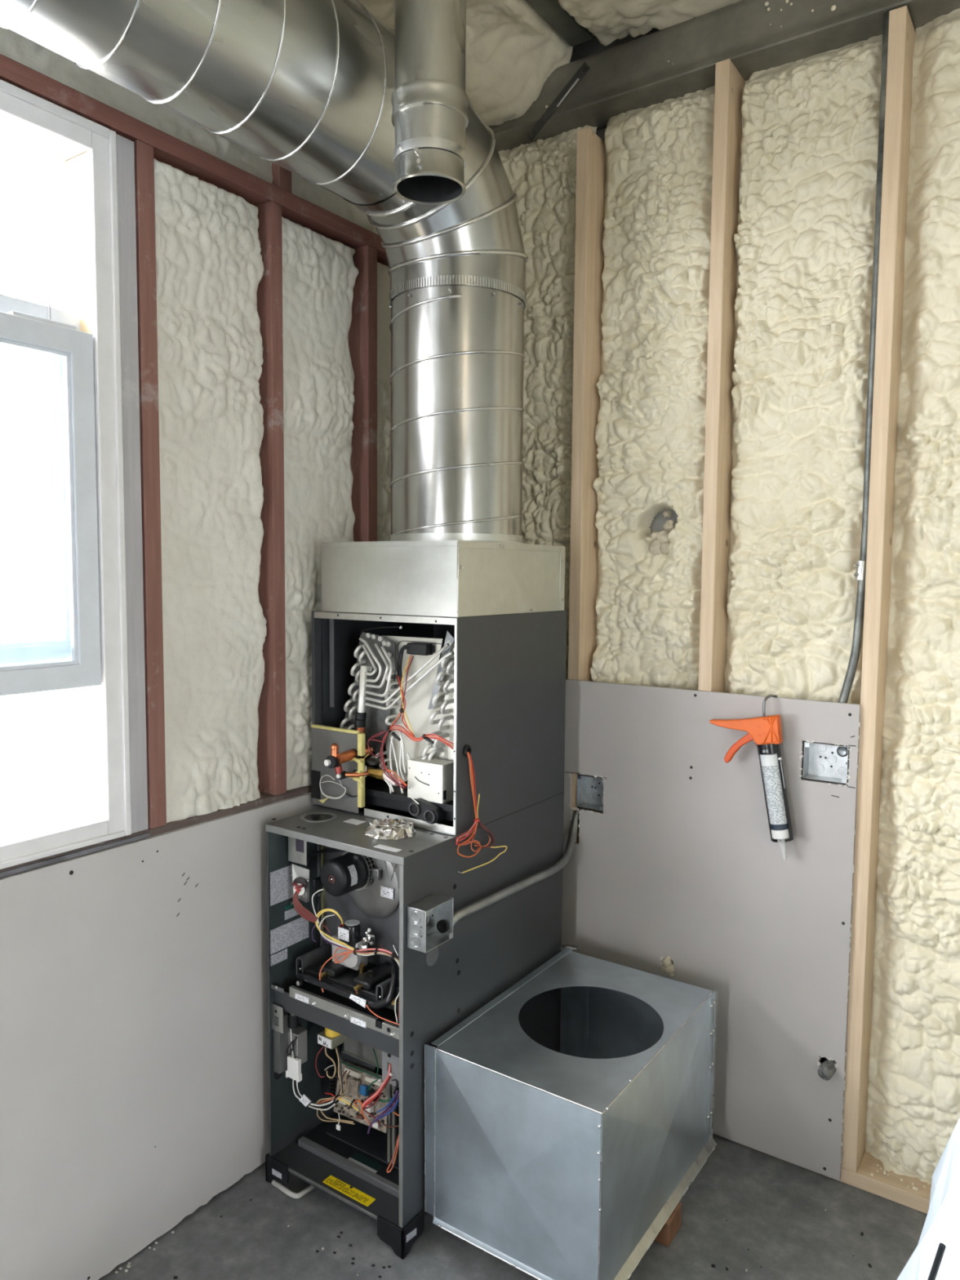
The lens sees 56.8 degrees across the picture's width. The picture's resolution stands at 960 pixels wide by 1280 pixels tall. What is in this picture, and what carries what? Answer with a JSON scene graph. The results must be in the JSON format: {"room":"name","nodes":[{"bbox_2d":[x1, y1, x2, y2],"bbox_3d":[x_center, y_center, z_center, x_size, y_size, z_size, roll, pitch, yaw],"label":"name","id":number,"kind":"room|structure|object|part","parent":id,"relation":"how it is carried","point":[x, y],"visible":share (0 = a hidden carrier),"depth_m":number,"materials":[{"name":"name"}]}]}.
{"room":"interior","nodes":[
{"label":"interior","id":0,"kind":"room"},
{"bbox_2d":[0,26,391,831],"bbox_3d":[-2.079,-0.048,0.131,0.162,3.140,7.064,4,5,34],"label":"wall","id":1,"kind":"structure","parent":0,"point":[210,269],"depth_m":2.15,"materials":[{"name":"grey"}]},
{"bbox_2d":[0,79,131,869],"bbox_3d":[-1.171,-0.280,1.434,0.162,1.482,1.224,4,5,34],"label":"window","id":2,"kind":"structure","parent":1,"relation":"in","point":[84,341],"depth_m":1.84,"materials":[{"name":"white plastic"}]},
{"bbox_3d":[-1.167,-0.286,1.430,0.034,0.726,1.114,4,5,34],"label":"sash","id":3,"kind":"part","parent":2,"relation":"part of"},
{"bbox_3d":[-1.112,-0.990,1.342,0.018,0.052,1.122,4,5,34],"label":"casing","id":4,"kind":"part","parent":2,"relation":"part of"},
{"bbox_3d":[-1.131,-0.236,1.410,0.036,0.730,1.115,4,5,34],"label":"sash","id":5,"kind":"part","parent":2,"relation":"part of","materials":[{"name":"white plastic"}]},
{"bbox_3d":[-1.124,0.440,1.452,0.018,0.044,1.122,4,5,34],"label":"casing","id":6,"kind":"part","parent":2,"relation":"part of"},
{"bbox_3d":[-0.786,-0.311,1.879,0.018,1.482,0.051,4,5,34],"label":"casing","id":7,"kind":"part","parent":2,"relation":"part of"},
{"bbox_2d":[0,831,150,878],"bbox_3d":[-1.656,0.529,0.687,0.034,0.011,3.190,4,5,34],"label":"sill shim","id":8,"kind":"structure","parent":1,"relation":"attached to","point":[108,845],"depth_m":1.84,"materials":[{"name":"wood"}]},
{"bbox_2d":[0,785,311,871],"bbox_3d":[-1.367,0.503,1.164,0.084,0.037,4.305,4,5,34],"label":"plate","id":9,"kind":"object","parent":1,"relation":"attached to","point":[265,798],"visible":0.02,"depth_m":2.13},
{"bbox_2d":[115,133,148,833],"bbox_3d":[-0.785,-0.316,1.942,0.081,1.486,0.045,4,5,34],"label":"stud","id":10,"kind":"object","parent":9,"relation":"on","point":[125,147],"visible":0.49,"depth_m":1.92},
{"bbox_2d":[133,139,166,828],"bbox_3d":[-0.758,-0.322,1.981,0.089,1.492,0.041,4,5,34],"label":"stud","id":11,"kind":"object","parent":9,"relation":"on","point":[144,153],"visible":0.49,"depth_m":1.95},
{"bbox_2d":[255,200,286,795],"bbox_3d":[-0.549,-0.343,2.285,0.089,1.492,0.038,4,5,34],"label":"stud","id":12,"kind":"object","parent":9,"relation":"on","point":[272,738],"visible":0.66,"depth_m":2.26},
{"bbox_2d":[348,244,377,542],"bbox_3d":[-0.345,-0.364,2.580,0.089,1.492,0.039,4,5,34],"label":"stud","id":13,"kind":"object","parent":9,"relation":"on","point":[362,333],"visible":0.4,"depth_m":2.53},
{"bbox_2d":[0,792,319,1279],"bbox_3d":[-1.337,0.975,1.162,0.013,0.944,4.280,4,5,34],"label":"panel","id":14,"kind":"object","parent":1,"relation":"attached to","point":[134,1051],"visible":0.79,"depth_m":1.96,"materials":[{"name":"grey paper"}]},
{"bbox_2d":[0,53,388,266],"bbox_3d":[-1.354,-1.024,1.046,0.091,0.040,4.305,4,5,34],"label":"plate","id":15,"kind":"object","parent":1,"relation":"attached to","point":[168,149],"visible":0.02,"depth_m":2.01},
{"bbox_2d":[271,162,291,192],"bbox_3d":[-0.522,-1.250,2.244,0.087,0.241,0.040,4,5,34],"label":"stud","id":16,"kind":"object","parent":15,"relation":"on","point":[282,177],"visible":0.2,"depth_m":2.22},
{"bbox_2d":[98,1112,927,1279],"bbox_3d":[-0.142,1.690,-0.986,4.950,0.120,7.220,4,5,34],"label":"floor","id":17,"kind":"structure","parent":0,"point":[774,1208],"depth_m":2.07,"materials":[{"name":"grey concrete"}]},
{"bbox_2d":[271,1179,315,1199],"bbox_3d":[-0.469,1.369,2.228,0.094,0.017,0.060,4,5,34],"label":"tubing offcut","id":18,"kind":"object","parent":17,"relation":"on","point":[289,1193],"visible":0.97,"depth_m":2.21,"materials":[{"name":"grey plastic"}]},
{"bbox_2d":[265,791,564,1259],"bbox_3d":[-0.154,0.904,2.398,0.466,0.927,0.733,4,5,34],"label":"furnace","id":19,"kind":"object","parent":17,"relation":"on","point":[353,1010],"visible":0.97,"depth_m":2.21,"materials":[{"name":"grey paint"}]},
{"bbox_3d":[-0.528,0.895,2.219,0.007,0.849,0.002,4,5,34],"label":"corner post","id":20,"kind":"part","parent":19,"relation":"part of","materials":[{"name":"grey metal"}]},
{"bbox_2d":[273,1010,306,1074],"bbox_3d":[-0.481,1.018,2.250,0.055,0.145,0.065,4,5,34],"label":"switch","id":21,"kind":"object","parent":19,"relation":"attached to","point":[290,1039],"depth_m":2.24,"materials":[{"name":"grey"}]},
{"bbox_2d":[288,836,322,902],"bbox_3d":[-0.438,0.562,2.219,0.070,0.185,0.065,4,5,34],"label":"switch","id":22,"kind":"object","parent":19,"relation":"attached to","point":[297,848],"depth_m":2.21,"materials":[{"name":"grey metal"}]},
{"bbox_3d":[-0.348,0.815,2.231,0.052,0.018,0.112,4,5,34],"label":"burner","id":23,"kind":"part","parent":19,"relation":"part of","materials":[{"name":"black metal"}]},
{"bbox_3d":[-0.353,1.214,2.209,0.012,0.013,0.004,4,5,34],"label":"tie knob","id":24,"kind":"part","parent":19,"relation":"part of","materials":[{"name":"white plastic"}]},
{"bbox_3d":[-0.338,0.579,2.187,0.090,0.090,0.080,4,5,34],"label":"inducer motor","id":25,"kind":"part","parent":19,"relation":"part of","materials":[{"name":"black plastic"}]},
{"bbox_3d":[-0.322,0.880,2.096,0.364,0.025,0.002,4,5,34],"label":"rail","id":26,"kind":"part","parent":19,"relation":"part of","materials":[{"name":"metal"}]},
{"bbox_2d":[324,1177,368,1203],"bbox_3d":[-0.321,1.325,2.136,0.131,0.001,0.016,4,5,34],"label":"print","id":27,"kind":"object","parent":19,"relation":"on","point":[342,1188],"depth_m":2.14},
{"bbox_3d":[-0.302,1.314,2.187,0.410,0.016,0.002,4,5,34],"label":"rail","id":28,"kind":"part","parent":19,"relation":"part of","materials":[{"name":"grey metal"}]},
{"bbox_3d":[-0.327,0.866,2.515,0.001,0.866,0.718,4,5,34],"label":"panel","id":29,"kind":"part","parent":19,"relation":"part of","materials":[{"name":"grey paint"}]},
{"bbox_3d":[-0.151,1.314,2.426,0.433,0.012,0.710,4,5,34],"label":"frame","id":30,"kind":"part","parent":19,"relation":"part of","materials":[{"name":"grey metal"}]},
{"bbox_3d":[-0.245,0.662,2.231,0.434,0.413,0.002,4,5,34],"label":"vestibule panel","id":31,"kind":"part","parent":19,"relation":"part of","materials":[{"name":"grey metal"}]},
{"bbox_3d":[-0.286,0.459,2.153,0.438,0.001,0.215,4,5,34],"label":"panel","id":32,"kind":"part","parent":19,"relation":"part of","materials":[{"name":"grey metal"}]},
{"bbox_3d":[-0.217,1.005,2.217,0.333,0.152,0.002,4,5,34],"label":"control panel","id":33,"kind":"part","parent":19,"relation":"part of","materials":[{"name":"grey metal"}]},
{"bbox_3d":[-0.253,0.821,2.166,0.052,0.018,0.112,4,5,34],"label":"burner","id":34,"kind":"part","parent":19,"relation":"part of","materials":[{"name":"black metal"}]},
{"bbox_3d":[-0.221,1.164,2.176,0.008,0.240,0.010,4,5,34],"label":"panel post","id":35,"kind":"part","parent":19,"relation":"part of","materials":[{"name":"grey metal"}]},
{"bbox_2d":[364,817,416,839],"bbox_3d":[-0.213,0.448,2.126,0.130,0.024,0.123,4,5,34],"label":"foil","id":36,"kind":"object","parent":19,"relation":"on","point":[380,828],"visible":1,"depth_m":2.10,"materials":[{"name":"silver metal"}]},
{"bbox_3d":[-0.209,1.165,2.168,0.008,0.240,0.010,4,5,34],"label":"panel post","id":37,"kind":"part","parent":19,"relation":"part of","materials":[{"name":"grey"}]},
{"bbox_2d":[390,862,399,888],"bbox_3d":[-0.235,0.541,2.205,0.102,0.135,0.013,4,5,34],"label":"label","id":38,"kind":"object","parent":19,"relation":"attached to","point":[394,868],"depth_m":2.18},
{"bbox_3d":[-0.159,0.827,2.102,0.052,0.018,0.112,4,5,34],"label":"burner","id":39,"kind":"part","parent":19,"relation":"part of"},
{"bbox_3d":[-0.176,0.917,1.978,0.011,0.849,0.002,4,5,34],"label":"corner post","id":40,"kind":"part","parent":19,"relation":"part of","materials":[{"name":"grey metal"}]},
{"bbox_2d":[406,893,453,953],"bbox_3d":[-0.112,0.632,1.987,0.054,0.093,0.104,4,5,34],"label":"junction box","id":41,"kind":"object","parent":19,"relation":"attached to","point":[429,919],"visible":1,"depth_m":1.99,"materials":[{"name":"silver metal"}]},
{"bbox_3d":[-0.133,0.631,2.002,0.002,0.093,0.102,4,5,34],"label":"plate","id":42,"kind":"part","parent":41,"relation":"part of","materials":[{"name":"silver metal"}]},
{"bbox_2d":[426,946,438,965],"bbox_3d":[-0.110,0.727,2.045,0.001,0.047,0.047,4,5,34],"label":"disc","id":43,"kind":"object","parent":19,"relation":"attached to","point":[432,956],"visible":0.76,"depth_m":2.04,"materials":[{"name":"grey metal"}]},
{"bbox_2d":[311,610,566,835],"bbox_3d":[-0.125,0.181,2.396,0.474,0.517,0.604,4,5,34],"label":"cabinet","id":44,"kind":"object","parent":19,"relation":"on","point":[397,700],"visible":1,"depth_m":2.27,"materials":[{"name":"grey metal"}]},
{"bbox_3d":[-0.433,0.182,2.356,0.009,0.516,0.027,4,5,34],"label":"corner post","id":45,"kind":"part","parent":44,"relation":"part of","materials":[{"name":"grey metal"}]},
{"bbox_3d":[-0.296,0.167,2.563,0.001,0.517,0.522,4,5,34],"label":"panel","id":46,"kind":"part","parent":44,"relation":"part of","materials":[{"name":"grey paint"}]},
{"bbox_3d":[-0.378,0.338,2.310,0.165,0.205,0.002,4,5,34],"label":"connection plate","id":47,"kind":"part","parent":44,"relation":"part of","materials":[{"name":"grey metal"}]},
{"bbox_3d":[-0.295,0.140,2.338,0.189,0.321,0.002,4,5,34],"label":"plate","id":48,"kind":"part","parent":44,"relation":"part of","materials":[{"name":"silver metal"}]},
{"bbox_3d":[-0.245,0.450,2.245,0.464,0.002,0.036,4,5,34],"label":"rail","id":49,"kind":"part","parent":44,"relation":"part of","materials":[{"name":"grey metal"}]},
{"bbox_3d":[-0.247,-0.054,2.197,0.464,0.016,0.002,4,5,34],"label":"rail","id":50,"kind":"part","parent":44,"relation":"part of","materials":[{"name":"metal"}]},
{"bbox_3d":[-0.239,-0.063,2.209,0.464,0.002,0.028,4,5,34],"label":"rail","id":51,"kind":"part","parent":44,"relation":"part of","materials":[{"name":"metal"}]},
{"bbox_3d":[-0.178,0.446,2.185,0.285,0.020,0.002,4,5,34],"label":"rail","id":52,"kind":"part","parent":44,"relation":"part of","materials":[{"name":"metal"}]},
{"bbox_3d":[-0.178,0.195,2.285,0.203,0.408,0.002,4,5,34],"label":"delta plate","id":53,"kind":"part","parent":44,"relation":"part of","materials":[{"name":"silver metal"}]},
{"bbox_3d":[-0.090,0.196,2.217,0.141,0.384,0.002,4,5,34],"label":"plate","id":54,"kind":"part","parent":44,"relation":"part of","materials":[{"name":"silver metal"}]},
{"bbox_2d":[320,539,564,617],"bbox_3d":[-0.087,-0.168,2.392,0.444,0.179,0.508,4,5,34],"label":"plenum","id":55,"kind":"object","parent":44,"relation":"on","point":[457,578],"visible":1,"depth_m":2.20,"materials":[{"name":"metal"}]},
{"bbox_3d":[-0.232,-0.153,2.187,0.439,0.178,0.002,4,5,34],"label":"panel","id":56,"kind":"part","parent":55,"relation":"part of","materials":[{"name":"silver metal"}]},
{"bbox_3d":[-0.089,-0.257,2.385,0.438,0.001,0.502,4,5,34],"label":"panel","id":57,"kind":"part","parent":55,"relation":"part of","materials":[{"name":"silver metal"}]},
{"bbox_2d":[389,284,525,543],"bbox_3d":[-0.061,-0.565,2.350,0.373,0.620,0.373,4,5,34],"label":"duct","id":58,"kind":"object","parent":55,"relation":"on","point":[456,377],"visible":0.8,"depth_m":2.20,"materials":[{"name":"metal"}]},
{"bbox_2d":[342,98,528,310],"bbox_3d":[-0.095,-1.126,2.250,0.366,0.513,0.503,4,5,34],"label":"duct elbow","id":59,"kind":"object","parent":58,"relation":"attached to","point":[475,239],"visible":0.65,"depth_m":2.15,"materials":[{"name":"metal"}]},
{"bbox_3d":[0.091,-0.157,2.269,0.002,0.178,0.500,4,5,34],"label":"panel","id":60,"kind":"part","parent":55,"relation":"part of","materials":[{"name":"metal"}]},
{"bbox_3d":[-0.052,0.205,2.093,0.007,0.516,0.023,4,5,34],"label":"corner post","id":61,"kind":"part","parent":44,"relation":"part of","materials":[{"name":"metal"}]},
{"bbox_2d":[455,744,506,873],"bbox_3d":[0.003,0.401,2.160,0.024,0.308,0.233,4,5,34],"label":"wires","id":62,"kind":"object","parent":44,"relation":"hanging from","point":[467,750],"visible":1,"depth_m":2.13,"materials":[{"name":"orange plastic"}]},
{"bbox_3d":[0.093,0.191,2.296,0.001,0.517,0.522,4,5,34],"label":"panel","id":63,"kind":"part","parent":44,"relation":"part of","materials":[{"name":"grey paint"}]},
{"bbox_3d":[0.055,0.856,2.687,0.434,0.865,0.001,4,5,34],"label":"panel","id":64,"kind":"part","parent":19,"relation":"part of","materials":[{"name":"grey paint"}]},
{"bbox_3d":[0.032,0.888,2.269,0.001,0.866,0.718,4,5,34],"label":"panel","id":65,"kind":"part","parent":19,"relation":"part of","materials":[{"name":"grey paint"}]},
{"bbox_2d":[453,806,582,927],"bbox_3d":[0.121,0.585,2.342,0.055,0.136,0.748,3,5,31],"label":"conduit","id":66,"kind":"object","parent":19,"relation":"attached to","point":[469,909],"visible":0.88,"depth_m":2.32,"materials":[{"name":"metal"}]},
{"bbox_2d":[115,1199,871,1279],"bbox_3d":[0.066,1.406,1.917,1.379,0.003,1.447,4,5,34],"label":"debris","id":67,"kind":"object","parent":17,"relation":"on","point":[340,1232],"visible":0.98,"depth_m":1.99,"materials":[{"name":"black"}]},
{"bbox_2d":[424,943,717,1279],"bbox_3d":[0.248,1.117,2.178,0.470,0.431,0.674,4,5,34],"label":"return plenum","id":68,"kind":"object","parent":17,"relation":"on","point":[570,1163],"visible":1,"depth_m":1.97,"materials":[{"name":"metal"}]},
{"bbox_3d":[0.066,1.143,1.903,0.420,0.414,0.014,4,5,34],"label":"panel","id":69,"kind":"part","parent":68,"relation":"part of","materials":[{"name":"silver metal"}]},
{"bbox_3d":[0.252,0.918,2.155,0.420,0.001,0.638,4,5,34],"label":"panel","id":70,"kind":"part","parent":68,"relation":"part of","materials":[{"name":"silver metal"}]},
{"bbox_3d":[0.432,1.105,2.435,0.420,0.414,0.007,4,5,34],"label":"panel","id":71,"kind":"part","parent":68,"relation":"part of","materials":[{"name":"silver metal"}]},
{"bbox_3d":[0.428,1.135,2.049,0.014,0.414,0.638,4,5,34],"label":"panel","id":72,"kind":"part","parent":68,"relation":"part of","materials":[{"name":"silver metal"}]},
{"bbox_2d":[653,1201,681,1247],"bbox_3d":[0.427,1.368,2.099,0.078,0.057,0.085,4,5,34],"label":"wood block","id":73,"kind":"object","parent":17,"relation":"on","point":[668,1231],"visible":0.44,"depth_m":2.06,"materials":[{"name":"brown wood"}]},
{"bbox_2d":[714,1133,931,1213],"bbox_3d":[1.092,1.372,2.239,2.990,0.038,0.140,4,5,34],"label":"plate","id":74,"kind":"object","parent":17,"relation":"on","point":[890,1187],"visible":0.12,"depth_m":2.22,"materials":[{"name":"brown wood"}]},
{"bbox_2d":[568,127,606,842],"bbox_3d":[0.317,-0.072,2.671,0.038,2.762,0.140,4,5,34],"label":"stud","id":75,"kind":"object","parent":74,"relation":"on","point":[591,170],"visible":0.44,"depth_m":2.58,"materials":[{"name":"brown wood"}]},
{"bbox_2d":[697,58,745,692],"bbox_3d":[0.649,-0.082,2.441,0.038,2.824,0.140,4,5,34],"label":"stud","id":76,"kind":"object","parent":74,"relation":"on","point":[730,85],"visible":0.54,"depth_m":2.35,"materials":[{"name":"brown wood"}]},
{"bbox_2d":[841,5,915,1173],"bbox_3d":[0.990,-0.057,2.208,0.038,2.814,0.140,4,5,34],"label":"stud","id":77,"kind":"object","parent":74,"relation":"on","point":[901,32],"visible":0.89,"depth_m":2.15,"materials":[{"name":"brown wood"}]},
{"bbox_2d":[838,11,888,702],"bbox_3d":[0.926,-0.640,2.144,0.066,1.658,0.028,2,5,15],"label":"conduit","id":78,"kind":"object","parent":77,"relation":"attached to","point":[860,566],"visible":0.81,"depth_m":2.14,"materials":[{"name":"metal"}]},
{"bbox_2d":[870,1164,929,1191],"bbox_3d":[1.059,1.350,2.218,0.146,0.009,0.054,4,5,34],"label":"crumbs","id":79,"kind":"object","parent":74,"relation":"on","point":[886,1169],"visible":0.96,"depth_m":2.24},
{"bbox_2d":[897,1117,959,1279],"bbox_3d":[0.369,0.947,1.066,1.901,1.052,1.460,4,5,34],"label":"wrapped bundle","id":80,"kind":"object","parent":17,"relation":"on","point":[936,1255],"visible":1,"depth_m":1.11,"materials":[{"name":"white plastic"}]},
{"bbox_2d":[358,0,743,125],"bbox_3d":[-0.116,-1.427,-1.227,4.950,0.348,7.220,4,5,34],"label":"ceiling","id":81,"kind":"structure","parent":0,"point":[512,51],"depth_m":2.44,"materials":[{"name":"beige"}]},
{"bbox_2d":[0,0,395,204],"bbox_3d":[-0.904,-1.270,1.056,0.356,0.666,2.361,4,5,34],"label":"duct","id":82,"kind":"object","parent":81,"relation":"hanging from","point":[306,87],"visible":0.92,"depth_m":1.62,"materials":[{"name":"metal"}]},
{"bbox_2d":[391,0,468,204],"bbox_3d":[-0.095,-1.281,1.702,0.150,0.809,0.150,-1,5,-17],"label":"flue pipe","id":83,"kind":"object","parent":81,"relation":"hanging from","point":[429,100],"visible":1,"depth_m":1.67,"materials":[{"name":"metal"}]},
{"bbox_2d":[525,0,591,46],"bbox_3d":[-0.258,-1.682,1.719,0.068,0.095,1.930,4,5,34],"label":"ceiling joist","id":84,"kind":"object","parent":81,"relation":"attached to","point":[565,24],"depth_m":2.42,"materials":[{"name":"metal"}]},
{"bbox_2d":[497,0,959,1183],"bbox_3d":[1.810,-0.136,1.699,4.950,3.140,0.240,4,5,34],"label":"insulation","id":85,"kind":"structure","parent":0,"point":[804,238],"depth_m":2.28,"materials":[{"name":"beige"}]},
{"bbox_2d":[560,679,861,1181],"bbox_3d":[0.411,0.736,2.569,1.252,1.224,0.014,4,5,34],"label":"panel","id":86,"kind":"object","parent":85,"relation":"attached to","point":[681,861],"visible":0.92,"depth_m":2.38,"materials":[{"name":"grey paper"}]},
{"bbox_2d":[576,773,604,811],"bbox_3d":[0.337,0.448,2.634,0.091,0.097,0.052,4,5,34],"label":"wall box","id":87,"kind":"object","parent":86,"relation":"attached to","point":[589,788],"visible":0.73,"depth_m":2.66,"materials":[{"name":"grey metal"}]},
{"bbox_3d":[0.352,0.447,2.654,0.088,0.097,0.002,4,5,34],"label":"plate","id":88,"kind":"part","parent":87,"relation":"part of","materials":[{"name":"silver metal"}]},
{"bbox_2d":[660,955,674,977],"bbox_3d":[0.527,0.913,2.492,0.041,0.058,0.029,4,5,34],"label":"spray foam","id":89,"kind":"object","parent":86,"relation":"attached to","point":[667,966],"visible":1,"depth_m":2.48,"materials":[{"name":"beige plastic"}]},
{"bbox_2d":[709,693,793,842],"bbox_3d":[0.711,0.322,2.301,0.221,0.371,0.091,4,5,34],"label":"gun","id":90,"kind":"object","parent":86,"relation":"hanging from","point":[766,731],"visible":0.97,"depth_m":2.25,"materials":[{"name":"orange plastic"}]},
{"bbox_3d":[0.685,0.226,2.289,0.184,0.081,0.030,4,5,34],"label":"handle","id":91,"kind":"part","parent":90,"relation":"part of","materials":[{"name":"orange plastic"}]},
{"bbox_3d":[0.747,0.188,2.281,0.068,0.099,0.012,-3,6,-42],"label":"hook rod","id":92,"kind":"part","parent":90,"relation":"part of","materials":[{"name":"grey metal"}]},
{"bbox_2d":[760,753,789,859],"bbox_3d":[0.752,0.421,2.259,0.086,0.271,0.049,4,5,34],"label":"tube","id":93,"kind":"object","parent":90,"relation":"in","point":[770,764],"visible":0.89,"depth_m":2.24,"materials":[{"name":"white plastic"}]},
{"bbox_2d":[803,741,849,783],"bbox_3d":[0.878,0.306,2.245,0.108,0.093,0.045,4,5,34],"label":"wall box","id":94,"kind":"object","parent":86,"relation":"attached to","point":[825,762],"visible":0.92,"depth_m":2.26,"materials":[{"name":"silver metal"}]},
{"bbox_2d":[817,1058,835,1080],"bbox_3d":[0.894,1.082,2.265,0.035,0.050,0.097,4,6,40],"label":"pipe stub","id":95,"kind":"object","parent":86,"relation":"attached to","point":[826,1070],"visible":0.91,"depth_m":2.23,"materials":[{"name":"metal"}]},
{"bbox_2d":[488,0,959,151],"bbox_3d":[1.198,-1.536,1.966,3.200,0.158,0.141,4,5,34],"label":"steel beam","id":96,"kind":"structure","parent":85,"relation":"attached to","point":[637,73],"depth_m":2.33,"materials":[{"name":"grey metal"}]},
{"bbox_2d":[526,62,589,141],"bbox_3d":[0.218,-1.536,2.533,0.203,0.168,0.014,4,5,34],"label":"strap","id":97,"kind":"object","parent":96,"relation":"attached to","point":[584,67],"visible":1,"depth_m":2.53,"materials":[{"name":"metal"}]},
{"bbox_3d":[0.248,-1.546,2.507,0.072,0.062,0.007,4,5,34],"label":"rod","id":98,"kind":"part","parent":97,"relation":"part of","materials":[{"name":"silver metal"}]},
{"label":"outside","id":99,"kind":"structure","parent":0,"visible":0},
{"bbox_2d":[0,688,67,823],"bbox_3d":[-1.972,1.831,-0.943,26.000,0.160,24.000,4,5,34],"label":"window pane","id":100,"kind":"structure","parent":99,"point":[33,766],"depth_m":8.04,"materials":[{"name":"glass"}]}
]}

